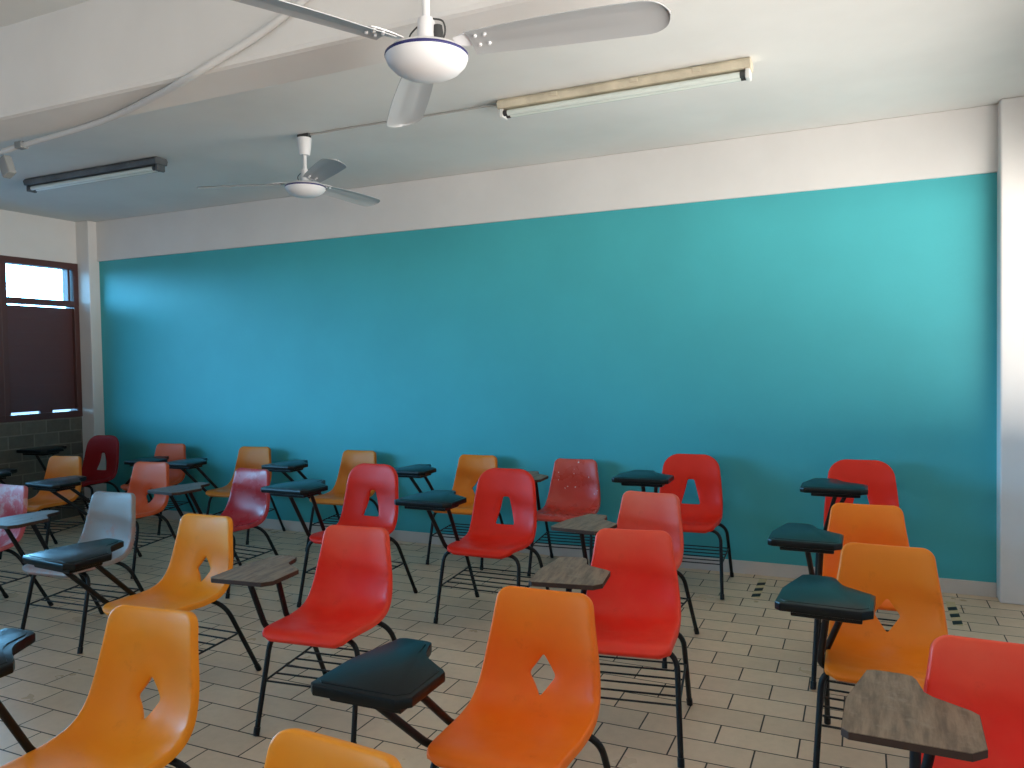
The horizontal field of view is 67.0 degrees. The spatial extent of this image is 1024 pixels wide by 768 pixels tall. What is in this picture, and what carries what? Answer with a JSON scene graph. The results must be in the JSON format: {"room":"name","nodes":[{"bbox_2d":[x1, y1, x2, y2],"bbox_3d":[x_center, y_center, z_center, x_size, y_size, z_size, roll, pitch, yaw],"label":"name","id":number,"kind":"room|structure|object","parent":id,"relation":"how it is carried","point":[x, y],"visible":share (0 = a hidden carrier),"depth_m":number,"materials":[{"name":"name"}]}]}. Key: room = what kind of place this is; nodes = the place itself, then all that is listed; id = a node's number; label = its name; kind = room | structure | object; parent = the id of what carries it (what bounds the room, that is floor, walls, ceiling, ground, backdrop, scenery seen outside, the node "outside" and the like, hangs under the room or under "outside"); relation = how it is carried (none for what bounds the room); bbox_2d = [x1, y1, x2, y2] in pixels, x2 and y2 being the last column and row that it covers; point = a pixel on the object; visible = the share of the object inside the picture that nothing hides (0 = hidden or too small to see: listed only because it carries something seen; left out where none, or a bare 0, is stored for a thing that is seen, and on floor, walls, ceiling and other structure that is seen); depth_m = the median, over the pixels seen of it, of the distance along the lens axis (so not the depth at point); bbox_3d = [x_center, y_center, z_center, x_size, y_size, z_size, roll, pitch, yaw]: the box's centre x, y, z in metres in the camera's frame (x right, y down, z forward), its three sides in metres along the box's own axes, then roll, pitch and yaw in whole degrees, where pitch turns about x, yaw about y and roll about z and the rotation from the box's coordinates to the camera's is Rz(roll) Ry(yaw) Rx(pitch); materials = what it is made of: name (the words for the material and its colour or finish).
{"room":"classroom","nodes":[
{"label":"classroom","id":0,"kind":"room"},
{"bbox_2d":[0,209,84,520],"bbox_3d":[-6.225,-0.007,4.082,0.150,2.987,8.697,0,2,24],"label":"wall","id":1,"kind":"structure","parent":0,"point":[14,436],"depth_m":7.49,"materials":[{"name":"white paint"}]},
{"bbox_2d":[0,288,4,422],"bbox_3d":[-4.948,-0.404,6.827,0.112,1.552,0.825,0,2,24],"label":"window","id":2,"kind":"structure","parent":1,"relation":"in","point":[2,397],"depth_m":7.17,"materials":[{"name":"red"}]},
{"bbox_2d":[0,255,82,421],"bbox_3d":[-4.616,-0.432,7.560,0.112,1.552,0.785,0,2,24],"label":"window","id":3,"kind":"structure","parent":1,"relation":"in","point":[42,353],"depth_m":7.56,"materials":[{"name":"red"}]},
{"bbox_2d":[0,0,309,155],"bbox_3d":[-1.770,-1.344,3.325,3.287,0.434,0.144,0,2,32],"label":"conduit","id":4,"kind":"object","parent":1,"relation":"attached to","point":[280,18],"visible":0.98,"depth_m":2.99,"materials":[{"name":"grey"}]},
{"bbox_2d":[0,155,15,178],"bbox_3d":[-2.508,-1.079,3.842,0.091,0.111,0.040,0,2,24],"label":"junction box","id":5,"kind":"object","parent":4,"relation":"hanging from","point":[7,168],"visible":1,"depth_m":3.83,"materials":[{"name":"grey plastic"}]},
{"bbox_2d":[14,141,27,149],"bbox_3d":[-2.381,-1.158,3.754,0.050,0.033,0.040,0,2,24],"label":"junction box","id":6,"kind":"object","parent":4,"relation":"attached to","point":[18,144],"visible":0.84,"depth_m":3.74,"materials":[{"name":"grey plastic"}]},
{"bbox_2d":[0,0,681,141],"bbox_3d":[-1.811,-1.387,3.320,8.930,0.437,0.245,0,2,24],"label":"beam","id":7,"kind":"structure","parent":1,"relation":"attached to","point":[89,61],"depth_m":2.99,"materials":[{"name":"white paint"}]},
{"bbox_2d":[0,0,1023,221],"bbox_3d":[-2.299,-1.590,2.244,8.930,0.150,9.097,0,2,24],"label":"ceiling","id":8,"kind":"structure","parent":0,"point":[817,63],"depth_m":4.53,"materials":[{"name":"paint"}]},
{"bbox_2d":[23,156,167,192],"bbox_3d":[-3.140,-1.556,5.790,1.430,0.096,0.118,0,2,24],"label":"fluorescent light","id":9,"kind":"object","parent":8,"relation":"attached to","point":[155,164],"visible":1,"depth_m":5.72,"materials":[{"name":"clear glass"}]},
{"bbox_2d":[155,164,164,172],"bbox_3d":[-2.504,-1.535,5.504,0.025,0.048,0.072,0,2,24],"label":"socket","id":10,"kind":"object","parent":9,"relation":"attached to","point":[158,167],"depth_m":5.49,"materials":[{"name":"white plastic"}]},
{"bbox_2d":[197,133,379,205],"bbox_3d":[-1.317,-1.414,5.131,1.228,0.406,1.139,0,2,24],"label":"ceiling fan","id":11,"kind":"object","parent":8,"relation":"hanging from","point":[325,168],"visible":1,"depth_m":4.96,"materials":[{"name":"white metal"}]},
{"bbox_2d":[310,103,496,135],"bbox_3d":[-0.679,-1.610,4.717,1.350,0.015,0.018,0,2,23],"label":"cable","id":12,"kind":"object","parent":8,"relation":"attached to","point":[490,105],"visible":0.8,"depth_m":4.65,"materials":[{"name":"grey plastic"}]},
{"bbox_2d":[232,0,670,127],"bbox_3d":[-0.168,-1.248,2.289,1.229,0.608,1.290,0,2,24],"label":"ceiling fan","id":13,"kind":"object","parent":8,"relation":"hanging from","point":[425,59],"visible":1,"depth_m":2.28,"materials":[{"name":"white metal"}]},
{"bbox_2d":[497,57,752,119],"bbox_3d":[0.567,-1.572,4.158,1.390,0.096,0.118,0,2,24],"label":"fluorescent light","id":14,"kind":"object","parent":8,"relation":"attached to","point":[736,70],"visible":1,"depth_m":4.10,"materials":[{"name":"beige metal"}]},
{"bbox_2d":[499,109,507,119],"bbox_3d":[-0.049,-1.546,4.440,0.025,0.048,0.072,0,2,24],"label":"socket","id":15,"kind":"object","parent":14,"relation":"attached to","point":[503,115],"depth_m":4.41,"materials":[{"name":"white"}]},
{"bbox_2d":[745,68,751,81],"bbox_3d":[1.185,-1.550,3.881,0.025,0.048,0.072,0,2,24],"label":"socket","id":16,"kind":"object","parent":14,"relation":"attached to","point":[748,71],"depth_m":3.85,"materials":[{"name":"white plastic"}]},
{"bbox_2d":[0,515,1023,767],"bbox_3d":[-2.245,1.530,2.337,8.930,0.120,9.097,0,2,24],"label":"floor","id":17,"kind":"structure","parent":0,"point":[750,660],"depth_m":3.80,"materials":[{"name":"tile"}]},
{"bbox_2d":[0,484,53,605],"bbox_3d":[-3.327,1.034,4.717,0.613,0.775,0.678,0,2,25],"label":"chair","id":18,"kind":"object","parent":17,"relation":"on","point":[13,498],"visible":0.66,"depth_m":4.84,"materials":[{"name":"pink plastic"}]},
{"bbox_2d":[0,570,29,585],"bbox_3d":[-3.249,1.201,4.714,0.440,0.029,0.372,0,2,25],"label":"wire basket","id":19,"kind":"object","parent":18,"relation":"on","point":[27,575],"depth_m":4.75,"materials":[{"name":"black metal"}]},
{"bbox_2d":[0,456,85,559],"bbox_3d":[-3.889,0.997,6.263,0.674,0.775,0.700,-1,2,16],"label":"chair","id":20,"kind":"object","parent":17,"relation":"on","point":[58,466],"visible":0.62,"depth_m":6.39,"materials":[{"name":"orange plastic"}]},
{"bbox_2d":[24,521,84,534],"bbox_3d":[-3.778,1.164,6.274,0.440,0.029,0.372,-1,2,16],"label":"wire basket","id":21,"kind":"object","parent":20,"relation":"on","point":[47,531],"depth_m":6.26,"materials":[{"name":"black metal"}]},
{"bbox_2d":[16,435,119,527],"bbox_3d":[-4.135,0.934,7.353,0.688,0.845,0.695,0,2,18],"label":"chair","id":22,"kind":"object","parent":17,"relation":"on","point":[97,445],"visible":0.65,"depth_m":7.50,"materials":[{"name":"red plastic"}]},
{"bbox_2d":[58,498,89,508],"bbox_3d":[-4.049,1.136,7.367,0.506,0.029,0.376,0,2,18],"label":"wire basket","id":23,"kind":"object","parent":22,"relation":"on","point":[84,501],"depth_m":7.31,"materials":[{"name":"black metal"}]},
{"bbox_2d":[0,491,143,653],"bbox_3d":[-2.472,1.030,4.352,0.597,0.775,0.676,0,2,20],"label":"chair","id":24,"kind":"object","parent":17,"relation":"on","point":[112,515],"visible":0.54,"depth_m":4.43,"materials":[{"name":"white plastic"}]},
{"bbox_2d":[29,583,139,611],"bbox_3d":[-2.401,1.197,4.356,0.440,0.029,0.372,0,2,20],"label":"wire basket","id":25,"kind":"object","parent":24,"relation":"on","point":[85,607],"depth_m":4.32,"materials":[{"name":"black metal"}]},
{"bbox_2d":[0,605,199,767],"bbox_3d":[-1.243,1.074,2.160,0.665,0.775,0.664,0,2,19],"label":"chair","id":26,"kind":"object","parent":17,"relation":"on","point":[140,644],"visible":1,"depth_m":2.27,"materials":[{"name":"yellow plastic"}]},
{"bbox_2d":[25,461,175,578],"bbox_3d":[-2.992,0.997,5.751,0.761,0.775,0.754,0,2,18],"label":"chair","id":27,"kind":"object","parent":17,"relation":"on","point":[145,476],"visible":0.58,"depth_m":5.86,"materials":[{"name":"orange plastic"}]},
{"bbox_2d":[132,532,172,548],"bbox_3d":[-2.832,1.162,5.769,0.440,0.029,0.372,0,2,18],"label":"wire basket","id":28,"kind":"object","parent":27,"relation":"on","point":[136,545],"depth_m":5.76,"materials":[{"name":"black metal"}]},
{"bbox_2d":[22,513,261,670],"bbox_3d":[-1.679,1.039,3.578,0.634,0.775,0.768,0,2,24],"label":"chair","id":29,"kind":"object","parent":17,"relation":"on","point":[199,537],"visible":0.84,"depth_m":3.68,"materials":[{"name":"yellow plastic"}]},
{"bbox_2d":[198,626,238,654],"bbox_3d":[-1.573,1.205,3.614,0.440,0.029,0.372,0,2,24],"label":"wire basket","id":30,"kind":"object","parent":29,"relation":"on","point":[237,630],"depth_m":3.65,"materials":[{"name":"black metal"}]},
{"bbox_2d":[121,443,195,534],"bbox_3d":[-3.295,0.960,7.177,0.470,0.775,0.608,0,2,17],"label":"chair","id":31,"kind":"object","parent":17,"relation":"on","point":[164,452],"visible":0.34,"depth_m":7.29,"materials":[{"name":"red plastic"}]},
{"bbox_2d":[148,500,188,511],"bbox_3d":[-3.295,1.129,7.172,0.440,0.029,0.372,0,2,17],"label":"wire basket","id":32,"kind":"object","parent":31,"relation":"on","point":[150,500],"depth_m":7.21,"materials":[{"name":"black metal"}]},
{"bbox_2d":[147,468,277,598],"bbox_3d":[-1.990,0.994,5.283,0.586,0.775,0.692,0,2,28],"label":"chair","id":33,"kind":"object","parent":17,"relation":"on","point":[247,506],"visible":0.55,"depth_m":5.39,"materials":[{"name":"plastic"}]},
{"bbox_2d":[204,544,272,564],"bbox_3d":[-1.922,1.161,5.287,0.440,0.029,0.372,0,2,28],"label":"wire basket","id":34,"kind":"object","parent":33,"relation":"on","point":[262,553],"depth_m":5.28,"materials":[{"name":"black metal"}]},
{"bbox_2d":[166,446,285,544],"bbox_3d":[-2.501,0.959,6.751,0.736,0.775,0.708,0,2,18],"label":"chair","id":35,"kind":"object","parent":17,"relation":"on","point":[248,457],"visible":0.48,"depth_m":6.83,"materials":[{"name":"orange plastic"}]},
{"bbox_2d":[211,525,396,743],"bbox_3d":[-0.826,1.032,3.308,0.622,0.775,0.608,0,2,19],"label":"chair","id":36,"kind":"object","parent":17,"relation":"on","point":[350,594],"visible":0.97,"depth_m":3.35,"materials":[{"name":"red plastic"}]},
{"bbox_2d":[267,646,367,687],"bbox_3d":[-0.755,1.201,3.278,0.440,0.029,0.372,0,2,19],"label":"wire basket","id":37,"kind":"object","parent":36,"relation":"on","point":[316,650],"depth_m":3.30,"materials":[{"name":"black metal"}]},
{"bbox_2d":[261,450,378,551],"bbox_3d":[-1.504,0.954,6.328,0.755,0.775,0.719,0,2,23],"label":"chair","id":38,"kind":"object","parent":17,"relation":"on","point":[350,459],"visible":0.48,"depth_m":6.37,"materials":[{"name":"orange plastic"}]},
{"bbox_2d":[312,514,340,526],"bbox_3d":[-1.353,1.120,6.319,0.440,0.029,0.372,0,2,23],"label":"wire basket","id":39,"kind":"object","parent":38,"relation":"on","point":[338,515],"depth_m":6.35,"materials":[{"name":"black metal"}]},
{"bbox_2d":[264,728,401,767],"bbox_3d":[-0.515,1.086,1.325,0.625,0.775,0.678,0,2,29],"label":"chair","id":40,"kind":"object","parent":17,"relation":"on","point":[292,747],"visible":1,"depth_m":1.51,"materials":[{"name":"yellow plastic"}]},
{"bbox_2d":[261,463,417,607],"bbox_3d":[-1.070,0.955,4.859,0.668,0.845,0.710,0,2,26],"label":"chair","id":41,"kind":"object","parent":17,"relation":"on","point":[363,478],"visible":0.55,"depth_m":4.98,"materials":[{"name":"red plastic"}]},
{"bbox_2d":[306,561,403,573],"bbox_3d":[-0.990,1.157,4.874,0.506,0.029,0.376,0,2,26],"label":"wire basket","id":42,"kind":"object","parent":41,"relation":"on","point":[402,562],"depth_m":4.87,"materials":[{"name":"black metal"}]},
{"bbox_2d":[395,454,503,569],"bbox_3d":[-0.461,0.949,5.883,0.716,0.775,0.668,0,2,23],"label":"chair","id":43,"kind":"object","parent":17,"relation":"on","point":[470,468],"visible":0.43,"depth_m":5.98,"materials":[{"name":"orange plastic"}]},
{"bbox_2d":[432,523,469,538],"bbox_3d":[-0.338,1.116,5.859,0.440,0.029,0.372,0,2,23],"label":"wire basket","id":44,"kind":"object","parent":43,"relation":"on","point":[455,523],"depth_m":5.88,"materials":[{"name":"black metal"}]},
{"bbox_2d":[311,586,610,767],"bbox_3d":[-0.088,1.051,2.268,0.675,0.775,0.726,0,2,23],"label":"chair","id":45,"kind":"object","parent":17,"relation":"on","point":[506,722],"visible":1,"depth_m":2.32,"materials":[{"name":"orange plastic"}]},
{"bbox_2d":[394,468,549,623],"bbox_3d":[-0.203,0.950,4.524,0.679,0.845,0.728,0,2,24],"label":"chair","id":46,"kind":"object","parent":17,"relation":"on","point":[485,538],"visible":0.99,"depth_m":4.63,"materials":[{"name":"red plastic"}]},
{"bbox_2d":[442,566,534,592],"bbox_3d":[-0.114,1.152,4.546,0.506,0.029,0.376,0,2,24],"label":"wire basket","id":47,"kind":"object","parent":46,"relation":"on","point":[470,571],"depth_m":4.56,"materials":[{"name":"black metal"}]},
{"bbox_2d":[527,458,600,575],"bbox_3d":[0.325,0.947,5.510,0.613,0.775,0.678,0,2,20],"label":"chair","id":48,"kind":"object","parent":17,"relation":"on","point":[574,490],"visible":0.9,"depth_m":5.64,"materials":[{"name":"plastic"}]},
{"bbox_2d":[533,531,594,549],"bbox_3d":[0.403,1.114,5.512,0.440,0.029,0.372,0,2,20],"label":"wire basket","id":49,"kind":"object","parent":48,"relation":"on","point":[590,546],"depth_m":5.48,"materials":[{"name":"black metal"}]},
{"bbox_2d":[528,528,692,767],"bbox_3d":[0.421,1.015,3.152,0.579,0.775,0.570,0,2,16],"label":"chair","id":50,"kind":"object","parent":17,"relation":"on","point":[631,582],"visible":0.83,"depth_m":3.21,"materials":[{"name":"red plastic"}]},
{"bbox_2d":[599,655,686,706],"bbox_3d":[0.467,1.185,3.112,0.440,0.029,0.372,0,2,16],"label":"wire basket","id":51,"kind":"object","parent":50,"relation":"on","point":[678,697],"depth_m":3.09,"materials":[{"name":"black metal"}]},
{"bbox_2d":[551,491,698,668],"bbox_3d":[0.605,0.985,4.068,0.582,0.775,0.636,0,2,30],"label":"chair","id":52,"kind":"object","parent":17,"relation":"on","point":[638,510],"visible":0.31,"depth_m":4.15,"materials":[{"name":"red plastic"}]},
{"bbox_2d":[680,597,688,607],"bbox_3d":[0.658,1.153,4.048,0.440,0.029,0.372,0,2,30],"label":"wire basket","id":53,"kind":"object","parent":52,"relation":"on","point":[687,598],"depth_m":4.08,"materials":[{"name":"black metal"}]},
{"bbox_2d":[612,454,733,599],"bbox_3d":[1.070,0.911,5.077,0.668,0.845,0.704,0,2,22],"label":"chair","id":54,"kind":"object","parent":17,"relation":"on","point":[704,517],"visible":0.69,"depth_m":5.19,"materials":[{"name":"red plastic"}]},
{"bbox_2d":[682,544,728,564],"bbox_3d":[1.149,1.113,5.093,0.506,0.029,0.376,0,2,22],"label":"wire basket","id":55,"kind":"object","parent":54,"relation":"on","point":[721,559],"depth_m":5.04,"materials":[{"name":"black metal"}]},
{"bbox_2d":[751,579,766,597],"bbox_3d":[1.605,1.322,5.019,0.050,0.001,0.430,0,2,24],"label":"tape","id":56,"kind":"object","parent":17,"relation":"on","point":[761,583],"visible":1,"depth_m":5.00,"materials":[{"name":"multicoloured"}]},
{"bbox_2d":[768,503,909,689],"bbox_3d":[1.559,0.982,3.596,0.635,0.775,0.690,0,2,24],"label":"chair","id":57,"kind":"object","parent":17,"relation":"on","point":[848,522],"visible":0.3,"depth_m":3.70,"materials":[{"name":"orange plastic"}]},
{"bbox_2d":[818,618,896,640],"bbox_3d":[1.649,1.150,3.595,0.440,0.029,0.372,0,2,24],"label":"wire basket","id":58,"kind":"object","parent":57,"relation":"on","point":[878,618],"depth_m":3.66,"materials":[{"name":"black metal"}]},
{"bbox_2d":[800,459,898,574],"bbox_3d":[2.061,0.907,4.630,0.594,0.845,0.704,0,2,24],"label":"chair","id":59,"kind":"object","parent":17,"relation":"on","point":[847,480],"visible":0.31,"depth_m":4.78,"materials":[{"name":"red plastic"}]},
{"bbox_2d":[775,542,947,767],"bbox_3d":[1.291,1.011,2.784,0.572,0.775,0.658,0,2,27],"label":"chair","id":60,"kind":"object","parent":17,"relation":"on","point":[868,575],"visible":0.82,"depth_m":2.85,"materials":[{"name":"orange plastic"}]},
{"bbox_2d":[822,680,855,729],"bbox_3d":[1.346,1.179,2.779,0.440,0.029,0.372,0,2,27],"label":"wire basket","id":61,"kind":"object","parent":60,"relation":"on","point":[827,684],"depth_m":2.89,"materials":[{"name":"black metal"}]},
{"bbox_2d":[841,635,1023,767],"bbox_3d":[1.109,1.043,1.821,0.592,0.775,0.561,0,2,26],"label":"chair","id":62,"kind":"object","parent":17,"relation":"on","point":[968,712],"visible":1,"depth_m":1.92,"materials":[{"name":"red plastic"}]},
{"bbox_2d":[945,601,962,625],"bbox_3d":[2.552,1.322,4.468,0.050,0.001,0.450,0,2,24],"label":"tape","id":63,"kind":"object","parent":17,"relation":"on","point":[953,611],"visible":1,"depth_m":4.46,"materials":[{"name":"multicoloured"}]},
{"bbox_2d":[99,172,996,582],"bbox_3d":[-0.593,0.017,6.391,7.862,2.605,0.150,0,2,24],"label":"wall","id":64,"kind":"structure","parent":0,"point":[778,339],"depth_m":5.67,"materials":[{"name":"teal paint"}]},
{"bbox_2d":[65,221,106,512],"bbox_3d":[-4.354,-0.159,8.053,0.380,2.987,0.315,0,2,24],"label":"column","id":65,"kind":"structure","parent":64,"relation":"attached to","point":[86,246],"depth_m":7.86,"materials":[{"name":"white paint"}]},
{"bbox_2d":[96,104,997,261],"bbox_3d":[-0.464,-1.467,6.291,8.530,0.402,0.222,0,2,24],"label":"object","id":66,"kind":"structure","parent":64,"relation":"attached to","point":[959,142],"depth_m":5.63,"materials":[{"name":"white paint"}]},
{"bbox_2d":[148,510,996,596],"bbox_3d":[-0.600,1.276,6.365,7.842,0.090,0.028,0,2,24],"label":"baseboard","id":67,"kind":"structure","parent":64,"relation":"attached to","point":[956,586],"depth_m":5.46,"materials":[{"name":"tile"}]},
{"bbox_2d":[997,96,1023,604],"bbox_3d":[3.281,-0.188,4.586,0.708,2.987,0.325,0,2,24],"label":"column","id":68,"kind":"structure","parent":64,"relation":"attached to","point":[1010,174],"depth_m":4.56,"materials":[{"name":"white paint"}]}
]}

